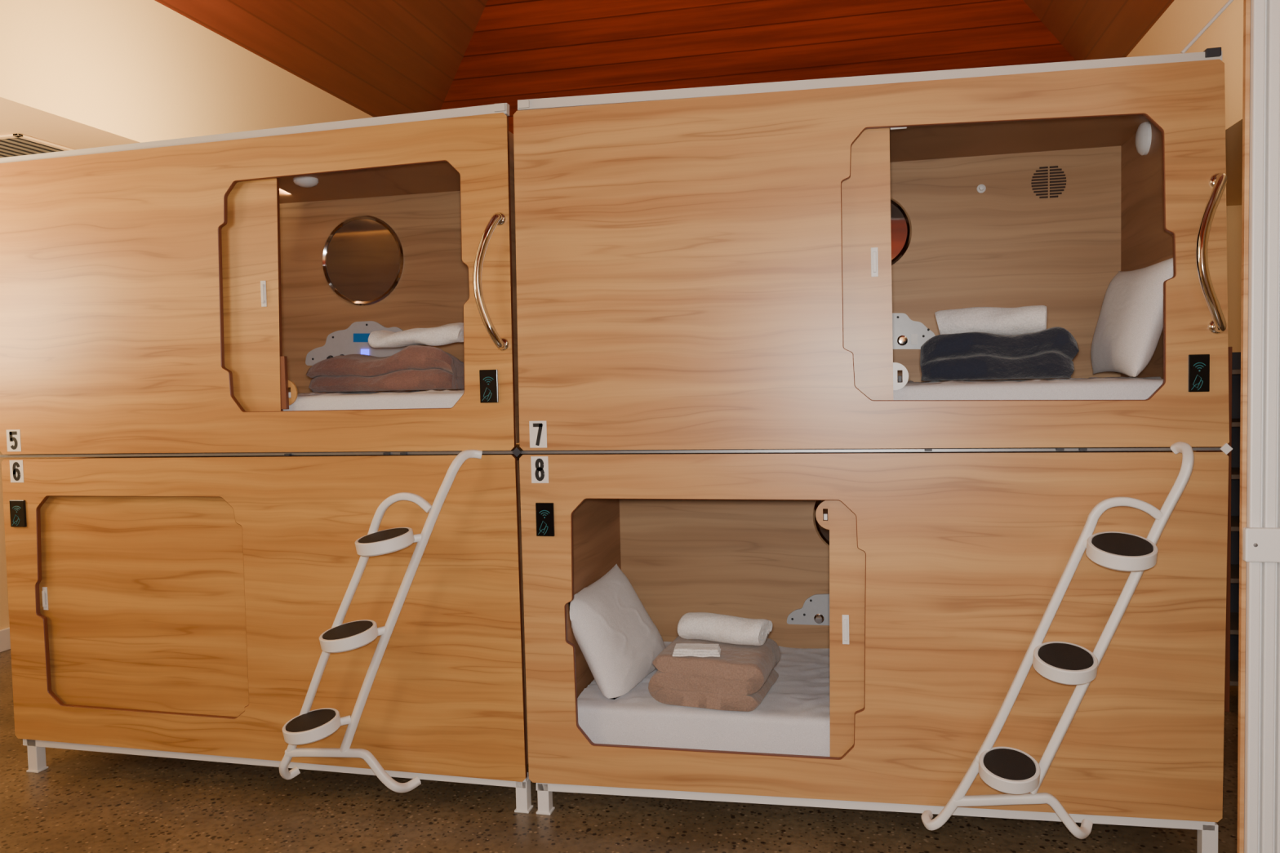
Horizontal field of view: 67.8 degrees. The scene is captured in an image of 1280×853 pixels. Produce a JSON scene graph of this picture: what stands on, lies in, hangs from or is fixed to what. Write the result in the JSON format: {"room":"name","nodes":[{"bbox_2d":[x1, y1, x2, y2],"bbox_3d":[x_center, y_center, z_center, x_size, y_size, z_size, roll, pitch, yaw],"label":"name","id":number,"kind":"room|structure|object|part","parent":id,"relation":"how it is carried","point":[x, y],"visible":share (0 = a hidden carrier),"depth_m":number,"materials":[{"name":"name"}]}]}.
{"room":"dormitory","nodes":[
{"label":"dormitory","id":0,"kind":"room"},
{"bbox_2d":[0,451,69,630],"bbox_3d":[-4.271,-0.278,3.867,0.001,3.450,8.609,-1,3,13],"label":"wall","id":1,"kind":"structure","parent":0,"point":[4,608],"depth_m":5.73,"materials":[{"name":"beige paint"}]},
{"bbox_2d":[0,627,10,652],"bbox_3d":[-4.224,1.380,3.936,0.020,0.130,8.589,-1,3,13],"label":"baseboard","id":2,"kind":"structure","parent":1,"relation":"attached to","point":[5,641],"depth_m":5.72,"materials":[{"name":"white wood"}]},
{"bbox_2d":[0,97,141,149],"bbox_3d":[-3.472,-1.291,3.630,1.688,0.001,8.609,-1,3,13],"label":"ceiling","id":3,"kind":"structure","parent":0,"point":[15,117],"depth_m":4.30,"materials":[{"name":"beige paint"}]},
{"bbox_2d":[0,133,74,157],"bbox_3d":[-3.084,-1.343,4.629,0.600,0.011,0.440,-1,3,13],"label":"ceiling vent","id":4,"kind":"object","parent":3,"relation":"in","point":[16,144],"visible":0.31,"depth_m":4.57,"materials":[{"name":"white metal"}]},
{"bbox_2d":[0,0,373,142],"bbox_3d":[-2.657,-1.661,3.425,0.001,0.721,8.609,-1,3,13],"label":"wall","id":5,"kind":"structure","parent":0,"point":[137,70],"depth_m":4.58,"materials":[{"name":"beige paint"}]},
{"bbox_2d":[0,648,1238,852],"bbox_3d":[0.093,1.391,2.967,8.868,0.001,8.609,-1,3,13],"label":"floor","id":6,"kind":"structure","parent":0,"point":[84,802],"depth_m":3.35,"materials":[{"name":"concrete"}]},
{"bbox_2d":[1,444,551,813],"bbox_3d":[-1.377,0.729,4.042,2.182,1.286,0.945,-1,3,13],"label":"capsule","id":7,"kind":"object","parent":6,"relation":"on","point":[180,607],"visible":0.94,"depth_m":3.58,"materials":[{"name":"brown wood"}]},
{"bbox_3d":[-2.466,1.336,3.892,0.057,0.139,0.053,-1,3,13],"label":"leg","id":8,"kind":"part","parent":7,"relation":"part of","materials":[{"name":"white metal"}]},
{"bbox_3d":[-2.392,0.692,3.825,0.022,0.093,0.012,-1,3,13],"label":"handle","id":9,"kind":"part","parent":7,"relation":"part of","materials":[{"name":"white plastic"}]},
{"bbox_3d":[-1.948,0.713,3.740,1.096,0.959,0.016,-1,3,13],"label":"sliding door","id":10,"kind":"part","parent":7,"relation":"part of","materials":[{"name":"brown wood"}]},
{"bbox_2d":[0,102,521,457],"bbox_3d":[-1.409,-0.512,3.947,2.212,1.219,1.012,-1,3,13],"label":"capsule","id":11,"kind":"object","parent":7,"relation":"on","point":[173,297],"visible":0.91,"depth_m":3.61,"materials":[{"name":"brown wood"}]},
{"bbox_3d":[-1.485,-0.482,3.569,0.329,0.932,0.016,-1,3,13],"label":"sliding door","id":12,"kind":"part","parent":11,"relation":"part of","materials":[{"name":"brown wood"}]},
{"bbox_3d":[-1.516,-1.062,3.528,2.178,0.075,0.028,-1,3,13],"label":"rail","id":13,"kind":"part","parent":11,"relation":"part of","materials":[{"name":"white paint"}]},
{"bbox_3d":[-1.497,0.104,3.588,2.184,0.012,0.028,-1,3,13],"label":"rail","id":14,"kind":"part","parent":11,"relation":"part of","materials":[{"name":"grey metal"}]},
{"bbox_3d":[-1.399,-0.493,3.535,0.022,0.096,0.012,-1,3,13],"label":"handle","id":15,"kind":"part","parent":11,"relation":"part of","materials":[{"name":"white plastic"}]},
{"bbox_3d":[-1.330,-0.127,3.570,0.100,0.100,0.008,-1,3,13],"label":"latch plate","id":16,"kind":"part","parent":11,"relation":"part of","materials":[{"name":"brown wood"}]},
{"bbox_3d":[-1.300,-0.383,4.428,0.569,0.210,0.012,-1,3,13],"label":"control panel","id":17,"kind":"part","parent":11,"relation":"part of","materials":[{"name":"white plastic"}]},
{"bbox_2d":[321,214,404,305],"bbox_3d":[-1.284,-0.768,4.403,0.415,0.415,0.014,-1,3,13],"label":"mirror","id":18,"kind":"object","parent":11,"relation":"attached to","point":[362,255],"depth_m":4.40,"materials":[{"name":"brown mirror"}]},
{"bbox_2d":[360,349,368,355],"bbox_3d":[-1.276,-0.343,4.416,0.040,0.031,0.005,-1,3,13],"label":"indicator light","id":19,"kind":"object","parent":11,"relation":"attached to","point":[366,352],"depth_m":4.41,"materials":[{"name":"plastic"}]},
{"bbox_2d":[283,388,464,410],"bbox_3d":[-1.389,-0.056,4.021,2.070,0.180,0.838,-1,3,13],"label":"mattress","id":20,"kind":"object","parent":11,"relation":"in","point":[440,398],"visible":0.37,"depth_m":3.52,"materials":[{"name":"white fabric"}]},
{"bbox_2d":[306,345,464,392],"bbox_3d":[-0.992,-0.234,3.862,0.607,0.177,0.374,-1,3,13],"label":"folded blanket","id":21,"kind":"object","parent":20,"relation":"on","point":[414,367],"visible":0.98,"depth_m":3.71,"materials":[{"name":"brown fabric"}]},
{"bbox_2d":[368,322,463,347],"bbox_3d":[-0.870,-0.363,3.788,0.421,0.093,0.206,-1,3,13],"label":"rolled towel","id":22,"kind":"object","parent":21,"relation":"on","point":[451,333],"visible":0.91,"depth_m":3.71,"materials":[{"name":"white fabric"}]},
{"bbox_3d":[-0.511,-0.498,3.265,0.119,0.477,0.054,-3,3,-34],"label":"grab handle","id":23,"kind":"part","parent":11,"relation":"part of","materials":[{"name":"silver metal"}]},
{"bbox_3d":[-1.457,1.268,3.651,2.160,0.071,0.030,-1,3,13],"label":"rail","id":24,"kind":"part","parent":7,"relation":"part of","materials":[{"name":"white metal"}]},
{"bbox_2d":[279,449,482,793],"bbox_3d":[-0.956,0.705,3.337,0.816,1.231,0.254,-1,3,13],"label":"ladder","id":25,"kind":"object","parent":7,"relation":"attached to","point":[309,726],"visible":1,"depth_m":3.34,"materials":[{"name":"white metal"}]},
{"bbox_3d":[-1.018,0.769,3.431,0.651,1.078,0.101,-1,3,13],"label":"rail","id":26,"kind":"part","parent":25,"relation":"part of","materials":[{"name":"white metal"}]},
{"bbox_3d":[-0.818,0.628,3.347,0.560,1.086,0.096,-1,3,5],"label":"rail","id":27,"kind":"part","parent":25,"relation":"part of","materials":[{"name":"white metal"}]},
{"bbox_3d":[-0.419,1.323,3.426,0.054,0.115,0.053,-1,3,13],"label":"leg","id":28,"kind":"part","parent":7,"relation":"part of","materials":[{"name":"white metal"}]},
{"bbox_2d":[519,447,1228,852],"bbox_3d":[0.779,0.703,3.551,2.222,1.286,0.945,-1,3,13],"label":"capsule","id":29,"kind":"object","parent":6,"relation":"on","point":[927,580],"visible":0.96,"depth_m":3.06,"materials":[{"name":"brown wood"}]},
{"bbox_3d":[-0.340,1.323,3.408,0.054,0.113,0.053,-1,3,13],"label":"leg","id":30,"kind":"part","parent":29,"relation":"part of","materials":[{"name":"white metal"}]},
{"bbox_2d":[577,641,830,756],"bbox_3d":[0.835,1.056,3.577,2.024,0.215,0.838,-1,3,13],"label":"mattress","id":31,"kind":"object","parent":29,"relation":"in","point":[793,717],"visible":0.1,"depth_m":3.33,"materials":[{"name":"white fabric"}]},
{"bbox_2d":[568,564,665,699],"bbox_3d":[-0.071,0.773,3.674,0.270,0.384,0.551,-1,3,13],"label":"pillow","id":32,"kind":"object","parent":31,"relation":"on","point":[619,642],"visible":0.97,"depth_m":3.54,"materials":[{"name":"white fabric"}]},
{"bbox_2d":[648,635,780,711],"bbox_3d":[0.275,0.878,3.461,0.422,0.182,0.372,0,3,18],"label":"folded blanket","id":33,"kind":"object","parent":31,"relation":"on","point":[740,679],"visible":0.82,"depth_m":3.31,"materials":[{"name":"brown fabric"}]},
{"bbox_2d":[672,643,720,657],"bbox_3d":[0.199,0.784,3.341,0.165,0.029,0.080,-1,3,7],"label":"cloth","id":34,"kind":"object","parent":33,"relation":"on","point":[698,650],"visible":1,"depth_m":3.31,"materials":[{"name":"white fabric"}]},
{"bbox_2d":[677,612,772,645],"bbox_3d":[0.308,0.734,3.453,0.327,0.102,0.134,0,3,27],"label":"rolled towel","id":35,"kind":"object","parent":33,"relation":"on","point":[717,628],"visible":1,"depth_m":3.41,"materials":[{"name":"white fabric"}]},
{"bbox_3d":[0.770,0.771,4.021,0.298,0.137,0.012,-1,3,13],"label":"control panel","id":36,"kind":"part","parent":29,"relation":"part of","materials":[{"name":"white plastic"}]},
{"bbox_3d":[0.754,0.811,4.011,0.041,0.041,0.019,-1,3,13],"label":"knob","id":37,"kind":"part","parent":29,"relation":"part of","materials":[{"name":"silver metal"}]},
{"bbox_2d":[813,500,829,546],"bbox_3d":[0.883,0.378,3.973,0.318,0.318,0.014,-1,3,13],"label":"mirror","id":38,"kind":"object","parent":29,"relation":"attached to","point":[820,535],"depth_m":4.00,"materials":[{"name":"silver mirror"}]},
{"bbox_3d":[0.631,0.291,3.147,0.100,0.100,0.008,-1,3,13],"label":"latch plate","id":39,"kind":"part","parent":29,"relation":"part of","materials":[{"name":"brown wood"}]},
{"bbox_3d":[0.675,0.668,3.127,0.022,0.098,0.012,-1,3,13],"label":"handle","id":40,"kind":"part","parent":29,"relation":"part of","materials":[{"name":"white plastic"}]},
{"bbox_3d":[0.701,0.673,3.136,0.160,0.919,0.016,-1,3,13],"label":"sliding door","id":41,"kind":"part","parent":29,"relation":"part of","materials":[{"name":"brown wood"}]},
{"bbox_2d":[513,47,1232,454],"bbox_3d":[0.746,-0.540,3.456,2.233,1.229,1.012,-1,3,13],"label":"capsule","id":42,"kind":"object","parent":29,"relation":"on","point":[752,268],"visible":0.98,"depth_m":3.13,"materials":[{"name":"brown wood"}]},
{"bbox_3d":[0.717,-0.515,3.067,0.183,0.932,0.016,-1,3,13],"label":"sliding door","id":43,"kind":"part","parent":42,"relation":"part of","materials":[{"name":"brown wood"}]},
{"bbox_3d":[0.644,-1.095,3.036,2.175,0.074,0.028,-1,3,13],"label":"rail","id":44,"kind":"part","parent":42,"relation":"part of","materials":[{"name":"white paint"}]},
{"bbox_3d":[0.669,0.078,3.094,2.228,0.012,0.028,-1,3,13],"label":"rail","id":45,"kind":"part","parent":42,"relation":"part of","materials":[{"name":"grey metal"}]},
{"bbox_3d":[0.750,-0.526,3.045,0.022,0.093,0.012,-1,3,13],"label":"handle","id":46,"kind":"part","parent":42,"relation":"part of","materials":[{"name":"white plastic"}]},
{"bbox_3d":[0.822,-0.162,3.079,0.090,0.090,0.008,-1,3,13],"label":"latch plate","id":47,"kind":"part","parent":42,"relation":"part of","materials":[{"name":"white plastic"}]},
{"bbox_2d":[890,197,911,265],"bbox_3d":[0.950,-0.793,3.894,0.311,0.311,0.014,-1,3,13],"label":"mirror","id":48,"kind":"object","parent":42,"relation":"attached to","point":[900,207],"depth_m":3.87,"materials":[{"name":"red mirror"}]},
{"bbox_3d":[1.068,-0.350,3.876,0.041,0.041,0.019,-1,3,13],"label":"knob","id":49,"kind":"part","parent":42,"relation":"part of","materials":[{"name":"silver metal"}]},
{"bbox_3d":[1.074,-0.390,3.889,0.258,0.154,0.012,-1,3,13],"label":"control panel","id":50,"kind":"part","parent":42,"relation":"part of","materials":[{"name":"white plastic"}]},
{"bbox_2d":[911,333,917,345],"bbox_3d":[1.115,-0.354,3.872,0.026,0.045,0.006,-1,3,13],"label":"switch","id":51,"kind":"object","parent":42,"relation":"attached to","point":[913,336],"depth_m":3.87,"materials":[{"name":"white plastic"}]},
{"bbox_2d":[893,376,1163,399],"bbox_3d":[0.752,-0.077,3.534,2.078,0.175,0.839,-1,3,13],"label":"mattress","id":52,"kind":"object","parent":42,"relation":"in","point":[1121,388],"visible":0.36,"depth_m":3.01,"materials":[{"name":"white fabric"}]},
{"bbox_2d":[920,326,1079,381],"bbox_3d":[1.233,-0.249,3.312,0.509,0.170,0.358,-1,3,13],"label":"folded blanket","id":53,"kind":"object","parent":52,"relation":"on","point":[1047,353],"visible":1,"depth_m":3.17,"materials":[{"name":"black fabric"}]},
{"bbox_2d":[934,305,1047,335],"bbox_3d":[1.211,-0.363,3.293,0.367,0.105,0.113,0,3,29],"label":"rolled towel","id":54,"kind":"object","parent":53,"relation":"on","point":[1025,319],"visible":0.97,"depth_m":3.25,"materials":[{"name":"white fabric"}]},
{"bbox_2d":[1090,257,1173,377],"bbox_3d":[1.665,-0.362,3.228,0.187,0.382,0.520,-1,3,13],"label":"pillow","id":55,"kind":"object","parent":52,"relation":"on","point":[1129,328],"visible":0.91,"depth_m":3.07,"materials":[{"name":"white fabric"}]},
{"bbox_2d":[1031,165,1066,198],"bbox_3d":[1.606,-0.960,3.741,0.129,0.122,0.003,-1,3,13],"label":"vent grille","id":56,"kind":"object","parent":42,"relation":"attached to","point":[1046,181],"depth_m":3.74,"materials":[{"name":"brown wood"}]},
{"bbox_2d":[921,441,1194,839],"bbox_3d":[1.241,0.661,2.839,0.774,1.215,0.243,-1,3,13],"label":"ladder","id":57,"kind":"object","parent":42,"relation":"attached to","point":[1014,772],"visible":1,"depth_m":2.83,"materials":[{"name":"white metal"}]},
{"bbox_3d":[1.405,0.584,2.870,0.467,1.071,0.104,-1,3,13],"label":"rail","id":58,"kind":"part","parent":57,"relation":"part of","materials":[{"name":"white metal"}]},
{"bbox_2d":[1180,0,1233,53],"bbox_3d":[1.823,-1.291,3.039,0.177,0.188,0.012,-1,3,13],"label":"conduit pipe","id":59,"kind":"object","parent":42,"relation":"attached to","point":[1228,3],"visible":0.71,"depth_m":3.04,"materials":[{"name":"white metal"}]},
{"bbox_3d":[1.668,-0.505,2.769,0.119,0.470,0.054,-3,3,-34],"label":"grab handle","id":60,"kind":"part","parent":42,"relation":"part of","materials":[{"name":"silver metal"}]},
{"bbox_3d":[0.694,1.244,3.161,2.178,0.076,0.030,-1,3,13],"label":"rail","id":61,"kind":"part","parent":29,"relation":"part of","materials":[{"name":"white metal"}]},
{"bbox_3d":[1.747,1.284,2.932,0.057,0.139,0.053,-1,3,13],"label":"leg","id":62,"kind":"part","parent":29,"relation":"part of","materials":[{"name":"white metal"}]},
{"bbox_2d":[1196,346,1240,711],"bbox_3d":[3.015,0.447,4.275,0.830,1.620,0.350,-1,3,13],"label":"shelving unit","id":63,"kind":"object","parent":6,"relation":"on","point":[1232,631],"visible":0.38,"depth_m":4.42,"materials":[{"name":"black metal"}]},
{"bbox_2d":[1236,0,1279,852],"bbox_3d":[1.624,0.013,2.263,0.346,2.750,0.061,-1,3,13],"label":"door frame","id":64,"kind":"structure","parent":6,"relation":"on","point":[1259,635],"depth_m":2.29,"materials":[{"name":"white metal"}]},
{"bbox_3d":[1.627,0.283,2.261,0.346,0.082,0.021,-1,3,13],"label":"cross rail","id":65,"kind":"part","parent":64,"relation":"part of","materials":[{"name":"white metal"}]},
{"bbox_2d":[155,0,1174,133],"bbox_3d":[-0.262,-2.965,2.810,4.974,1.833,8.609,-1,3,13],"label":"ceiling","id":66,"kind":"structure","parent":0,"point":[516,50],"depth_m":6.40,"materials":[{"name":"red wood"}]},
{"bbox_2d":[515,204,1241,451],"bbox_3d":[1.004,-0.560,7.074,8.868,3.450,0.001,-1,3,13],"label":"wall","id":67,"kind":"structure","parent":0,"point":[1233,213],"depth_m":6.37,"materials":[{"name":"beige paint"}]},
{"bbox_2d":[1126,0,1243,129],"bbox_3d":[2.194,-1.658,2.323,0.001,0.846,8.609,-1,3,13],"label":"wall","id":68,"kind":"structure","parent":0,"point":[1183,20],"depth_m":4.50,"materials":[{"name":"beige paint"}]},
{"bbox_2d":[1225,119,1242,205],"bbox_3d":[3.279,-1.249,2.099,2.206,0.001,8.609,-1,3,13],"label":"ceiling","id":69,"kind":"structure","parent":0,"point":[1233,134],"depth_m":5.04,"materials":[{"name":"beige paint"}]}
]}

